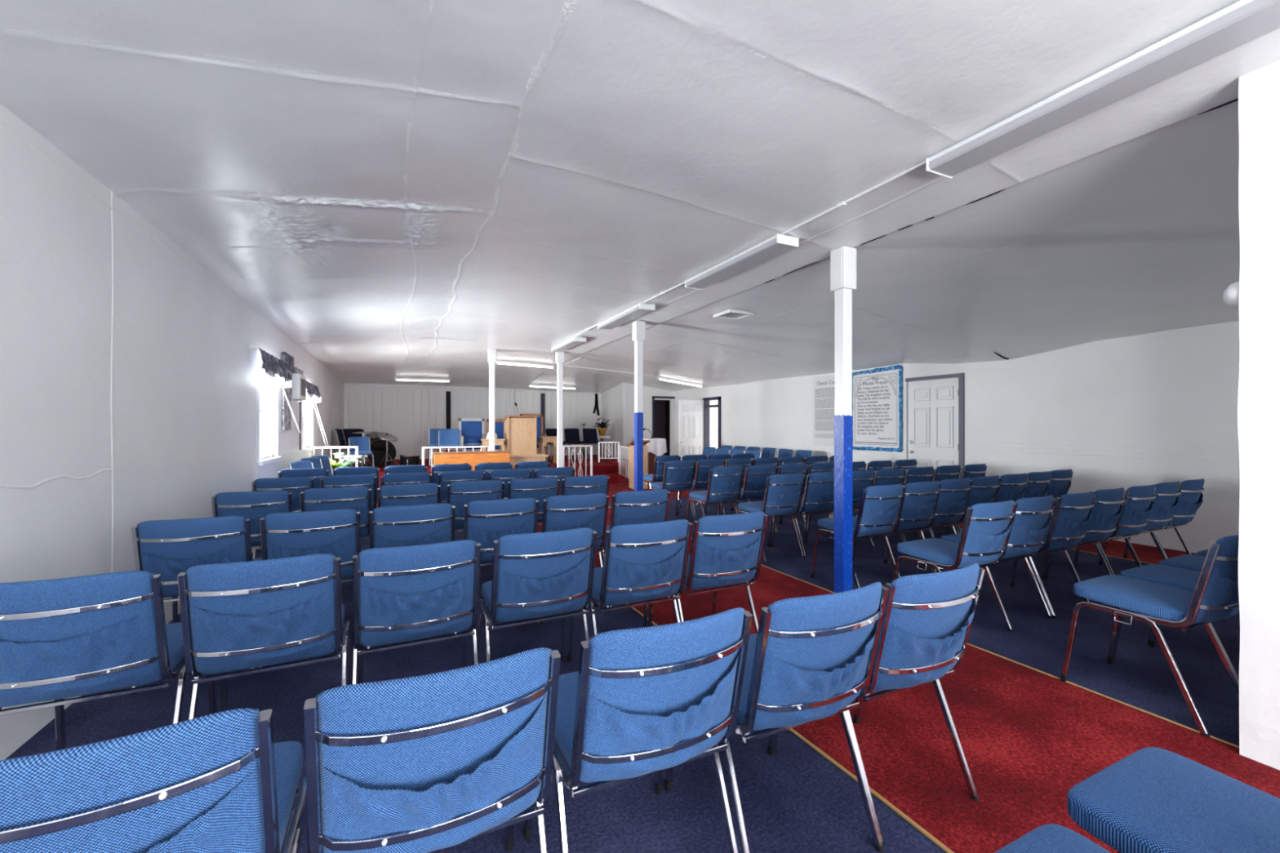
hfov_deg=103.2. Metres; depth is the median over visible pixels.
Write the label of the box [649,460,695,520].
chair
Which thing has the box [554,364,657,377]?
conduit pipe
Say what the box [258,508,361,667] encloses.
chair
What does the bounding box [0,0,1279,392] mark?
ceiling
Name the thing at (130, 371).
wall
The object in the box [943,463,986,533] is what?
chair
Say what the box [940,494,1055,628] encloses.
chair
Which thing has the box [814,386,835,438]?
print
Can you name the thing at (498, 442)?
side table
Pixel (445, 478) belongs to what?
chair
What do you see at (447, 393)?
wall strip
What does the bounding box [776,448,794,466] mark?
chair
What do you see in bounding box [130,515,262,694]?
chair
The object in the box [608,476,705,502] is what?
carpet
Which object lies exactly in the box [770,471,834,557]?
chair
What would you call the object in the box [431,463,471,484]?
chair
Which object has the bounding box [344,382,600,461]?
wall
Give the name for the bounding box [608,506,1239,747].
strip
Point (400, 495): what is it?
chair
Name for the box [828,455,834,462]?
chair
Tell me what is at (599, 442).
railing
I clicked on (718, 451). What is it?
chair
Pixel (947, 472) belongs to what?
chair
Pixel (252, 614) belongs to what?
chair
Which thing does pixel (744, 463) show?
chair
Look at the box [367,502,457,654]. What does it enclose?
chair
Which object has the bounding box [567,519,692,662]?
chair
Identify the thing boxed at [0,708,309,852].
chair
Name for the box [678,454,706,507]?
chair
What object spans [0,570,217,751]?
chair
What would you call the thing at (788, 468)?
chair
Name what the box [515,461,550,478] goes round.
chair
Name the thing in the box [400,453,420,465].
drum
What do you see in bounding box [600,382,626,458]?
wall
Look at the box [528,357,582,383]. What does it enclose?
conduit pipe
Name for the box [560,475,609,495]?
chair
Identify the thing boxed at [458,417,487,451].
chair
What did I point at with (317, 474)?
chair
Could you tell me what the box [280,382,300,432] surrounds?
pole
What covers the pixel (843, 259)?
support post
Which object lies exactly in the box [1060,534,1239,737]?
chair
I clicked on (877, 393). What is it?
poster
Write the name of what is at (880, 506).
chair
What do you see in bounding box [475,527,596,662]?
chair
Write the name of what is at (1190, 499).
chair
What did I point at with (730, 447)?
chair
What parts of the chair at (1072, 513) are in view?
leg, leg, seat, frame, backrest, leg, frame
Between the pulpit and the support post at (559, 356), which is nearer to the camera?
the support post at (559, 356)
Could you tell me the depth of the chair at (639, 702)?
1.20 m
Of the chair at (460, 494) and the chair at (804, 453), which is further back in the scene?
the chair at (804, 453)
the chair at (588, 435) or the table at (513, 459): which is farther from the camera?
the chair at (588, 435)
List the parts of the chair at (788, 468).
backrest, frame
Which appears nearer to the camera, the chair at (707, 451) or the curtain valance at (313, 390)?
the curtain valance at (313, 390)
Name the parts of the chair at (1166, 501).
leg, leg, backrest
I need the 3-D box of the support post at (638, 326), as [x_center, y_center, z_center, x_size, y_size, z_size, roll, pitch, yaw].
[-0.017,-0.047,6.772,0.140,2.694,0.132,0,0,-25]
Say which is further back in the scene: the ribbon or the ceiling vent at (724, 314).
the ribbon
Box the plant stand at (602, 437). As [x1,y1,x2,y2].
[596,435,610,457]
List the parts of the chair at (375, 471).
backrest, frame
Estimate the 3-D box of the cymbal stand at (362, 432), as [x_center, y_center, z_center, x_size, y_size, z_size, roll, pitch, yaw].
[-5.962,0.482,10.919,0.420,0.845,0.436,0,0,-25]
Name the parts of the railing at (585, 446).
rail post, rail, rail post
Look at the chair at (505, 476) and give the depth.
5.39 m
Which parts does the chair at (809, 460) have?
backrest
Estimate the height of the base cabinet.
1.000 m
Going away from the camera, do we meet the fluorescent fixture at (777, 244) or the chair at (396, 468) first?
the fluorescent fixture at (777, 244)
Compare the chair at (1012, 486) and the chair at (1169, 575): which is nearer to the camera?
the chair at (1169, 575)
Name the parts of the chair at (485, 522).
frame, backrest, frame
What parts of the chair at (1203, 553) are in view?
seat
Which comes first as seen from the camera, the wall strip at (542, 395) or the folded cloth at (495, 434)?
the folded cloth at (495, 434)
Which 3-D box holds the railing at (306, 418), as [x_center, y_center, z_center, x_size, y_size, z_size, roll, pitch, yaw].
[-5.162,0.336,8.429,0.791,1.912,0.980,0,0,-25]
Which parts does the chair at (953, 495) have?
leg, backrest, leg, frame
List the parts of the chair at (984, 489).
leg, backrest, frame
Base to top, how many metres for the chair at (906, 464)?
0.850 m
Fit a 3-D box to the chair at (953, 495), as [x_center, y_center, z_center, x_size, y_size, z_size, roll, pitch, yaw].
[2.661,0.879,4.669,0.484,0.850,0.601,0,0,-25]
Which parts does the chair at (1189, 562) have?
seat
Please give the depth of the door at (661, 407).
16.91 m
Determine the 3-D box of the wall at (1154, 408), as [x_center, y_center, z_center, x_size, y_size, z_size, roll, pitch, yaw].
[4.613,-0.150,7.629,0.143,2.900,16.600,0,0,-25]
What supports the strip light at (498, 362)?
attached to the ceiling
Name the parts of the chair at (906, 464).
backrest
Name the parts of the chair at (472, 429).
leg, backrest, seat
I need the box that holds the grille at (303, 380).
[300,377,306,396]
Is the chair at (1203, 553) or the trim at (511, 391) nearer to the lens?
the chair at (1203, 553)
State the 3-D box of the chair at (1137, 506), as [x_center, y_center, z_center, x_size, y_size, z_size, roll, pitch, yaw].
[3.805,0.879,4.181,0.484,0.850,0.601,0,0,-26]
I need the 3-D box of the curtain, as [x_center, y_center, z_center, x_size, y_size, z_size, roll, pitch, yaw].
[-4.644,-0.450,6.692,0.050,1.000,0.520,0,0,-25]
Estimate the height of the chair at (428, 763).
0.850 m
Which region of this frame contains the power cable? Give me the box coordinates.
[299,401,301,449]
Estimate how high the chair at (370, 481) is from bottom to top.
0.850 m
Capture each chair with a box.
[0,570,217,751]
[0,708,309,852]
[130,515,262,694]
[177,553,352,719]
[211,489,293,549]
[251,476,314,558]
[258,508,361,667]
[278,467,328,488]
[288,460,314,469]
[300,457,323,468]
[300,486,371,540]
[303,647,560,852]
[311,455,333,475]
[320,474,377,511]
[332,466,379,488]
[334,428,368,466]
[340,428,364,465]
[348,436,373,466]
[351,539,480,684]
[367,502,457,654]
[377,483,440,507]
[380,472,431,486]
[384,465,426,474]
[427,428,452,467]
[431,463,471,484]
[438,428,462,452]
[438,470,485,502]
[447,480,504,531]
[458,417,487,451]
[461,497,539,637]
[475,462,512,480]
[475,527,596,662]
[486,418,503,451]
[488,468,532,499]
[507,477,559,524]
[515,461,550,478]
[520,413,548,461]
[524,607,752,852]
[533,466,574,495]
[537,493,608,623]
[544,428,568,461]
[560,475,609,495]
[563,428,586,460]
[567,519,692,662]
[582,428,604,460]
[596,488,671,611]
[643,455,680,507]
[647,511,768,633]
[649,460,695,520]
[664,582,888,852]
[677,459,725,520]
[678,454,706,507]
[686,466,744,520]
[690,453,731,505]
[702,446,715,459]
[706,457,752,514]
[715,447,729,453]
[720,444,733,449]
[720,464,777,533]
[728,448,744,488]
[731,453,755,502]
[731,457,779,511]
[733,445,746,451]
[737,473,805,563]
[741,450,761,488]
[746,446,760,451]
[753,463,808,533]
[758,456,804,501]
[760,447,777,457]
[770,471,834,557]
[773,562,984,848]
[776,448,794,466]
[777,449,813,473]
[781,462,834,523]
[804,455,828,475]
[805,469,875,547]
[809,461,866,520]
[810,484,905,588]
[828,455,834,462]
[853,467,906,546]
[854,480,941,573]
[866,460,893,471]
[883,477,973,573]
[892,459,917,485]
[893,500,1016,631]
[902,466,935,542]
[916,475,1001,563]
[929,465,961,537]
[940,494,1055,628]
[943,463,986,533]
[948,473,1028,562]
[978,491,1095,617]
[994,823,1111,852]
[1009,487,1125,601]
[1022,471,1052,497]
[1044,484,1155,578]
[1045,469,1073,507]
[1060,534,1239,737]
[1066,746,1279,852]
[1073,481,1181,567]
[1104,478,1205,558]
[1113,564,1239,679]
[1147,554,1205,644]
[1187,548,1208,631]
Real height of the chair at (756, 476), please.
0.850 m
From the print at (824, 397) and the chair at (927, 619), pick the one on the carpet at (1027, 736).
the chair at (927, 619)
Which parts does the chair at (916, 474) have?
frame, backrest, leg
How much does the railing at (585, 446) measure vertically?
0.895 m
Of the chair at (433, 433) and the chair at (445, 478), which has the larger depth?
the chair at (433, 433)
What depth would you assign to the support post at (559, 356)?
9.54 m
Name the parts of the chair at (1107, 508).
leg, leg, backrest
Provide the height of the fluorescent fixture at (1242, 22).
0.067 m
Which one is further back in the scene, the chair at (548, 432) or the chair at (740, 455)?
the chair at (548, 432)
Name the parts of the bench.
rail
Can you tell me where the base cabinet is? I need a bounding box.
[648,452,664,482]
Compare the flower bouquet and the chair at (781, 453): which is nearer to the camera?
the flower bouquet
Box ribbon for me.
[592,393,599,415]
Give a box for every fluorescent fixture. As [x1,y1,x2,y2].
[551,337,586,352]
[597,302,655,330]
[684,233,798,289]
[925,0,1279,178]
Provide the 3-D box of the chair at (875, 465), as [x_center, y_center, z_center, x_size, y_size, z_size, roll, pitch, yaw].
[3.129,0.879,7.034,0.484,0.850,0.601,0,0,-25]
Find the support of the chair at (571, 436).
on the stage platform
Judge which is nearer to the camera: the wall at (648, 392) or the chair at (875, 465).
the chair at (875, 465)
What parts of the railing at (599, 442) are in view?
rail post, rail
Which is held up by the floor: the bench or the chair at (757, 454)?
the chair at (757, 454)
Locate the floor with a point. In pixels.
(793, 799)
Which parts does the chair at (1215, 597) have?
leg, leg, seat, frame, leg, backrest, leg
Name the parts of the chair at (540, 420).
frame, backrest, leg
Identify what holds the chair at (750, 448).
on the carpet at (614, 488)
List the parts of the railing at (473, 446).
rail post, rail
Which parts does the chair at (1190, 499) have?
leg, leg, frame, leg, backrest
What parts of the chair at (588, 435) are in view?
backrest, seat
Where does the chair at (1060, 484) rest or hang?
on the floor
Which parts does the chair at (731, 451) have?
backrest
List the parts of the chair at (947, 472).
frame, backrest, leg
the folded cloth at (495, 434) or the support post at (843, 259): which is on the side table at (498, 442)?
the folded cloth at (495, 434)
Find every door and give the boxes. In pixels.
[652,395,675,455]
[678,400,703,460]
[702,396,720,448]
[905,373,964,479]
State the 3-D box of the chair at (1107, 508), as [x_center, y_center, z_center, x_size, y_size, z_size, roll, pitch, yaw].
[3.361,0.879,3.972,0.484,0.850,0.601,0,0,-26]
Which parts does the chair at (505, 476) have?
backrest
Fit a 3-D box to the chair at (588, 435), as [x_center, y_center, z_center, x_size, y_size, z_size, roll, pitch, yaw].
[-1.295,0.479,13.931,0.484,0.850,0.600,0,0,-28]
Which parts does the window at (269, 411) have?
frame, sill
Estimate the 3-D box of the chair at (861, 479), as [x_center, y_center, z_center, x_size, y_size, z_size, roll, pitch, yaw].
[2.201,0.879,5.541,0.484,0.850,0.601,0,0,-25]
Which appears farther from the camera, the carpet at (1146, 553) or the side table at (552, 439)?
the side table at (552, 439)
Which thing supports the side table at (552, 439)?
on the stage platform
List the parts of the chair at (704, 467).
leg, leg, frame, seat, backrest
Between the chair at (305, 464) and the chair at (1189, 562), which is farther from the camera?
the chair at (305, 464)
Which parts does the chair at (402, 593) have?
leg, frame, leg, seat, backrest, leg, leg, frame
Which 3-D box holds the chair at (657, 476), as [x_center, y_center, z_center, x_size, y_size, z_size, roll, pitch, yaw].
[0.336,0.879,8.211,0.484,0.850,0.601,0,0,-26]
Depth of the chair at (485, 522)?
3.16 m
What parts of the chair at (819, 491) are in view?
leg, leg, frame, leg, seat, backrest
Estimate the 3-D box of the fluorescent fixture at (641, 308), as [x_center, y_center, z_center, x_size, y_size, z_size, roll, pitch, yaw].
[-0.207,-1.395,6.521,0.206,0.067,1.370,0,0,-25]
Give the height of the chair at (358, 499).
0.850 m
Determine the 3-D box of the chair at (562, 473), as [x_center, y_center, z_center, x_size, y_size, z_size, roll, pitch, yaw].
[-1.054,0.879,5.880,0.484,0.850,0.601,0,0,-26]
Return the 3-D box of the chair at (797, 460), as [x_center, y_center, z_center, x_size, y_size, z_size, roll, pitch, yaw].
[2.210,0.879,7.890,0.484,0.850,0.601,0,0,-25]
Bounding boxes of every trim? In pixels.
[344,384,599,393]
[509,389,514,415]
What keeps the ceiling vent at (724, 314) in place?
in the ceiling
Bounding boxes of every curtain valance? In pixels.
[248,346,291,382]
[306,381,320,399]
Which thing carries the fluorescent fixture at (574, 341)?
attached to the ceiling
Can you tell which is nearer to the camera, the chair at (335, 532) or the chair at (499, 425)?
the chair at (335, 532)
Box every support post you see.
[487,349,496,451]
[555,351,564,467]
[632,320,644,490]
[830,245,856,592]
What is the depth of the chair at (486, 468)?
6.35 m
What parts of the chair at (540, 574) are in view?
leg, leg, frame, seat, backrest, leg, leg, frame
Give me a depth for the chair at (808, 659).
1.40 m
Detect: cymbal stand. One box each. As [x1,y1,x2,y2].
[352,429,373,466]
[375,432,397,467]
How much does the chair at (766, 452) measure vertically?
0.850 m
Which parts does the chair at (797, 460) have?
backrest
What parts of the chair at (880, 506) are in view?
leg, frame, seat, leg, leg, backrest, leg, frame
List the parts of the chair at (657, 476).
frame, seat, backrest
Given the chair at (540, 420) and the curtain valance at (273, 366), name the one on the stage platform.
the chair at (540, 420)
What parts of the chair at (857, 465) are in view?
backrest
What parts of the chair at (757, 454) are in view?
backrest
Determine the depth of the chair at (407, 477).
4.95 m
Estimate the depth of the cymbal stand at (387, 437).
11.13 m
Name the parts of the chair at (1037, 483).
backrest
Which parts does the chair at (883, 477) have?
frame, backrest, leg, frame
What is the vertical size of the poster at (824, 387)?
1.340 m
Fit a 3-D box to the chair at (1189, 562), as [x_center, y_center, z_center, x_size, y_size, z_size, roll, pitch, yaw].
[3.369,0.879,2.855,0.484,0.850,0.602,0,0,-26]
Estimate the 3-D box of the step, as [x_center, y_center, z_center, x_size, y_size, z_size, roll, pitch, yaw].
[-0.859,1.196,11.533,0.820,0.191,0.338,0,0,-25]
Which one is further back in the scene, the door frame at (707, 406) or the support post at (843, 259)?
the door frame at (707, 406)
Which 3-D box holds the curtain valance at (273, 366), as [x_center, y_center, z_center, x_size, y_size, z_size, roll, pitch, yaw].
[-4.190,-0.638,5.796,0.133,0.340,1.505,0,0,-25]
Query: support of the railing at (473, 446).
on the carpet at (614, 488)
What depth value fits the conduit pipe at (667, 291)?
5.42 m
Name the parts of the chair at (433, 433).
seat, backrest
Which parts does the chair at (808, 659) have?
leg, leg, seat, frame, leg, backrest, leg, frame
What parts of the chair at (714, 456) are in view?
backrest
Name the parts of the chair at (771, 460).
backrest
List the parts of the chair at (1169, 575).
leg, leg, seat, leg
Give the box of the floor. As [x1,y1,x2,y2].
[4,497,1239,852]
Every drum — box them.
[364,440,398,466]
[365,431,381,445]
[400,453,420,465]
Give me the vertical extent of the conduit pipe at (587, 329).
0.027 m
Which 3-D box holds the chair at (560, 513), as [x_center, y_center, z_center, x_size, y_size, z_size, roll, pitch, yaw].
[-0.530,0.879,3.641,0.484,0.850,0.601,0,0,-26]
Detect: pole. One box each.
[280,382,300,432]
[312,400,326,446]
[315,400,328,446]
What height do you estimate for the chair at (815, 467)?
0.850 m
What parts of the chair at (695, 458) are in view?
backrest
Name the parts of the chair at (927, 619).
leg, leg, leg, frame, backrest, leg, frame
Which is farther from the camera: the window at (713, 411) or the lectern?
the window at (713, 411)
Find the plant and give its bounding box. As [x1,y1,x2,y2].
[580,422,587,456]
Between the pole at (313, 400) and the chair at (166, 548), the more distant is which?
the pole at (313, 400)
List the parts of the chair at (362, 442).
backrest, seat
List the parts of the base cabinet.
panel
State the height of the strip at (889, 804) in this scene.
0.008 m
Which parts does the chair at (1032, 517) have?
seat, frame, backrest, leg, frame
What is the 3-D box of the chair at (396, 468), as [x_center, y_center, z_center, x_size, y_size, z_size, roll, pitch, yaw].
[-2.851,0.879,6.181,0.484,0.850,0.601,0,0,-25]
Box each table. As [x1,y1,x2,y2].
[480,438,505,451]
[509,453,548,467]
[537,435,556,463]
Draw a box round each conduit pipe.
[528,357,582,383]
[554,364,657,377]
[576,323,599,335]
[642,281,684,303]
[782,160,925,235]
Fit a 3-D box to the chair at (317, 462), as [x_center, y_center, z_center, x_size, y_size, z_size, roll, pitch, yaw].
[-4.433,0.870,7.204,0.600,0.850,0.484,0,0,-2]
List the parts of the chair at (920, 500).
leg, frame, backrest, leg, frame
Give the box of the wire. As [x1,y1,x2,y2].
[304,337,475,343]
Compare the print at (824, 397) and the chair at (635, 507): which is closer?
the chair at (635, 507)
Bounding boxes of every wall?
[0,103,344,760]
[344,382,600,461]
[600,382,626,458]
[622,382,674,459]
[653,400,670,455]
[674,320,1239,553]
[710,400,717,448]
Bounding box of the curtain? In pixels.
[281,351,293,430]
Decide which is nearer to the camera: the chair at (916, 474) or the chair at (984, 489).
the chair at (984, 489)
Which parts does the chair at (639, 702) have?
leg, leg, frame, seat, leg, backrest, leg, frame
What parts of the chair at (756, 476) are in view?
leg, frame, seat, backrest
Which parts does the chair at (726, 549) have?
leg, leg, frame, leg, seat, backrest, leg, frame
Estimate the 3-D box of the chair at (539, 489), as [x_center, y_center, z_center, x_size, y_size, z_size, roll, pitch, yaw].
[-1.039,0.879,4.708,0.484,0.850,0.601,0,0,-26]
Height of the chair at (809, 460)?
0.850 m
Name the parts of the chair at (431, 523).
frame, backrest, frame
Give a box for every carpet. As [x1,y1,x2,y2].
[537,506,1279,852]
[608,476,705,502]
[801,495,1195,564]
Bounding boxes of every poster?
[813,374,835,446]
[852,364,902,452]
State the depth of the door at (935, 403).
7.72 m
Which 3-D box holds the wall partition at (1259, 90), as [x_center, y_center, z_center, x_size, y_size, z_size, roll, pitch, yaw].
[3.402,-0.075,0.179,0.304,2.750,4.194,0,0,-25]
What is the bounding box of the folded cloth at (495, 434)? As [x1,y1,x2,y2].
[485,431,497,439]
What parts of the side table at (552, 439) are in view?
leg, leg, leg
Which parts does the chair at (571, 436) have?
backrest, seat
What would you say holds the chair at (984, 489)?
on the floor
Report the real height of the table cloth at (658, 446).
0.410 m
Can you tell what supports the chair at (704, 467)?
on the floor
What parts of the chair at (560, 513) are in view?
frame, backrest, leg, frame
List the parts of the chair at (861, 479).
leg, backrest, leg, frame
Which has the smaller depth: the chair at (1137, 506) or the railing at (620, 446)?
the chair at (1137, 506)
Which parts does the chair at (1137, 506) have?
leg, leg, leg, frame, leg, backrest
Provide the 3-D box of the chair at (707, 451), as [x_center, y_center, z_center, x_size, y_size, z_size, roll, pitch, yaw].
[1.301,0.870,10.887,0.600,0.850,0.484,0,0,-29]
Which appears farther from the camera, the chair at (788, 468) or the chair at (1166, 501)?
the chair at (788, 468)
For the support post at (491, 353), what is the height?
2.732 m
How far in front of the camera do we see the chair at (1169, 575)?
2.71 m
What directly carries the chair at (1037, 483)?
on the floor
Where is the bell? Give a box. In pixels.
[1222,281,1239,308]
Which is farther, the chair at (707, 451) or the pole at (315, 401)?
the chair at (707, 451)
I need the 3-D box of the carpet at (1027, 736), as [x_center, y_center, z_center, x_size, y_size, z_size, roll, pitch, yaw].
[1.055,1.298,3.107,1.530,0.002,11.300,0,0,-25]
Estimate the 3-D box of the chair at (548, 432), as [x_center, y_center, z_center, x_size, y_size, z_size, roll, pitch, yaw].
[-2.233,0.479,13.483,0.484,0.850,0.600,0,0,-28]
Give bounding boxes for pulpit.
[502,415,537,454]
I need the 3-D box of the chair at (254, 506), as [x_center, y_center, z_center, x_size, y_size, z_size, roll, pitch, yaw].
[-2.840,0.879,3.809,0.484,0.850,0.601,0,0,-25]
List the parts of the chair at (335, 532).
frame, backrest, frame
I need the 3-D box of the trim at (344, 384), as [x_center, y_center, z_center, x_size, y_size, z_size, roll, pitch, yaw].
[-4.536,-1.080,14.887,7.170,0.040,0.019,0,0,-25]
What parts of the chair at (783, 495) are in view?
frame, leg, seat, leg, backrest, leg, frame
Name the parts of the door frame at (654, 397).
frame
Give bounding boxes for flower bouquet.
[329,453,366,470]
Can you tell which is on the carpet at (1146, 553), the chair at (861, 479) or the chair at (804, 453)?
the chair at (804, 453)
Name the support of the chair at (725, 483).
on the floor
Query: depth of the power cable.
7.53 m
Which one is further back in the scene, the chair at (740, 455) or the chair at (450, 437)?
the chair at (450, 437)
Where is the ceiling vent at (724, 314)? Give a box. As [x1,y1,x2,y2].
[713,309,753,319]
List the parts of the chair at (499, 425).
backrest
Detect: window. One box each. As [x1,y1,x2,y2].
[258,361,281,466]
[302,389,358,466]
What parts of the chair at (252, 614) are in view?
frame, leg, leg, backrest, seat, frame, leg, leg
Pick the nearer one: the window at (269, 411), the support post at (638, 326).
the window at (269, 411)
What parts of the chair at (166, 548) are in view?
frame, leg, backrest, seat, frame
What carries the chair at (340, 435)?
on the stage platform
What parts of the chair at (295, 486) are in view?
frame, leg, backrest, frame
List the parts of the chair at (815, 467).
frame, backrest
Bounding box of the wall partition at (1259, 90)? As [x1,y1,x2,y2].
[1237,60,1279,769]
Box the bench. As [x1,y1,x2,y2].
[431,450,511,470]
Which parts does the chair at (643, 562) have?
leg, leg, frame, seat, leg, backrest, leg, frame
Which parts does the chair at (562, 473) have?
backrest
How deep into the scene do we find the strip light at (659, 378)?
12.56 m
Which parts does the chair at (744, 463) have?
backrest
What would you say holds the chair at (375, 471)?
on the floor
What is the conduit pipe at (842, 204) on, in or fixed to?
attached to the ceiling
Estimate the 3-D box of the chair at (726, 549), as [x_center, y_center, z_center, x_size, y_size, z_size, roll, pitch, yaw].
[0.383,0.879,2.895,0.484,0.850,0.601,0,0,-25]
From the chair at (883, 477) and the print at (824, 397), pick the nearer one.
the chair at (883, 477)
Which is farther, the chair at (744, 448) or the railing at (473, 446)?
the chair at (744, 448)
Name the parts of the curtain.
cloth panel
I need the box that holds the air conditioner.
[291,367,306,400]
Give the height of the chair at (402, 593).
0.850 m
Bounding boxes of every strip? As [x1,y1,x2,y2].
[445,391,450,452]
[540,393,545,435]
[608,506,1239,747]
[626,603,954,852]
[854,509,1153,564]
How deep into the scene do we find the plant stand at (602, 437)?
14.55 m
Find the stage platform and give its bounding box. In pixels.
[346,454,629,487]
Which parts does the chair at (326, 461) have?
frame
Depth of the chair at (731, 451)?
10.11 m
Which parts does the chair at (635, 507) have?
leg, frame, backrest, frame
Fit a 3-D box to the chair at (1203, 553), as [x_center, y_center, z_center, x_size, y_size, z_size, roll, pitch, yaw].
[3.813,0.879,3.062,0.484,0.850,0.601,0,0,-25]
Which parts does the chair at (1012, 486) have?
backrest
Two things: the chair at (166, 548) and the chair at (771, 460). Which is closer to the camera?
the chair at (166, 548)
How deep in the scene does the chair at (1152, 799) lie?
1.05 m
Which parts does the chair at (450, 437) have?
backrest, seat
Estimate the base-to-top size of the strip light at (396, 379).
0.087 m
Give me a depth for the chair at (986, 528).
3.09 m
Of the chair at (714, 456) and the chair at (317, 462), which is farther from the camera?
the chair at (714, 456)
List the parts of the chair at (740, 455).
backrest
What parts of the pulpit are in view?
panel, panel, panel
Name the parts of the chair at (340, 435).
frame, backrest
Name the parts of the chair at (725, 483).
leg, frame, leg, seat, leg, backrest, leg, frame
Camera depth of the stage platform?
12.15 m
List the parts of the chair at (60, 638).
leg, backrest, seat, frame, leg, leg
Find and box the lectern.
[626,440,650,488]
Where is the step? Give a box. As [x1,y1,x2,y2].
[582,473,621,484]
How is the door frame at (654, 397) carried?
in the wall at (648, 392)
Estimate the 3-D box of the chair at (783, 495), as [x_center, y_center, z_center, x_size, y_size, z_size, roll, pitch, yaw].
[1.312,0.879,5.123,0.484,0.850,0.601,0,0,-26]
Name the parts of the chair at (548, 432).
backrest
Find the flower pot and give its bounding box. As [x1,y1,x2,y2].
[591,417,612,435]
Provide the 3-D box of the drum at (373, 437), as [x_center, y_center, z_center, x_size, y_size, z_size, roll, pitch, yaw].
[-6.301,0.302,12.003,0.336,0.365,0.406,0,0,-25]
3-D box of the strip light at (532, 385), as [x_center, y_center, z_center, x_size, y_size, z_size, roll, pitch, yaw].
[-2.503,-1.130,14.539,1.400,0.096,0.050,0,0,-25]
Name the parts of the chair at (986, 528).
leg, seat, leg, frame, backrest, leg, frame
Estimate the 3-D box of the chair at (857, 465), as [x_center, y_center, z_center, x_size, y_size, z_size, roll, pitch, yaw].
[2.679,0.879,6.828,0.484,0.850,0.601,0,0,-26]
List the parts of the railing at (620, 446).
rail post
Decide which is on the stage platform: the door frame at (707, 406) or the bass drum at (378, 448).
the bass drum at (378, 448)
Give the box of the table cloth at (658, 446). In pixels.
[643,438,666,456]
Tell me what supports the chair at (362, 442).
on the stage platform
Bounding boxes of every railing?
[422,445,488,466]
[562,444,592,475]
[598,441,619,462]
[618,445,629,479]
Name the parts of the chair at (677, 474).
frame, seat, leg, backrest, leg, frame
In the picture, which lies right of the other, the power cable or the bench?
the bench
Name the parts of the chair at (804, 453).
backrest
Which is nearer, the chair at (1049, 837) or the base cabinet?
the chair at (1049, 837)
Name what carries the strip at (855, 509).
on the floor
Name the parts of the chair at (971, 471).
leg, frame, backrest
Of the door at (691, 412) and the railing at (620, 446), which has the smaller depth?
the railing at (620, 446)
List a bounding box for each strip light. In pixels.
[394,377,450,382]
[496,360,554,368]
[528,384,576,389]
[657,377,702,387]
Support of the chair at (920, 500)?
on the floor
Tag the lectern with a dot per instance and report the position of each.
(631, 444)
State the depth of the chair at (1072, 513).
3.48 m

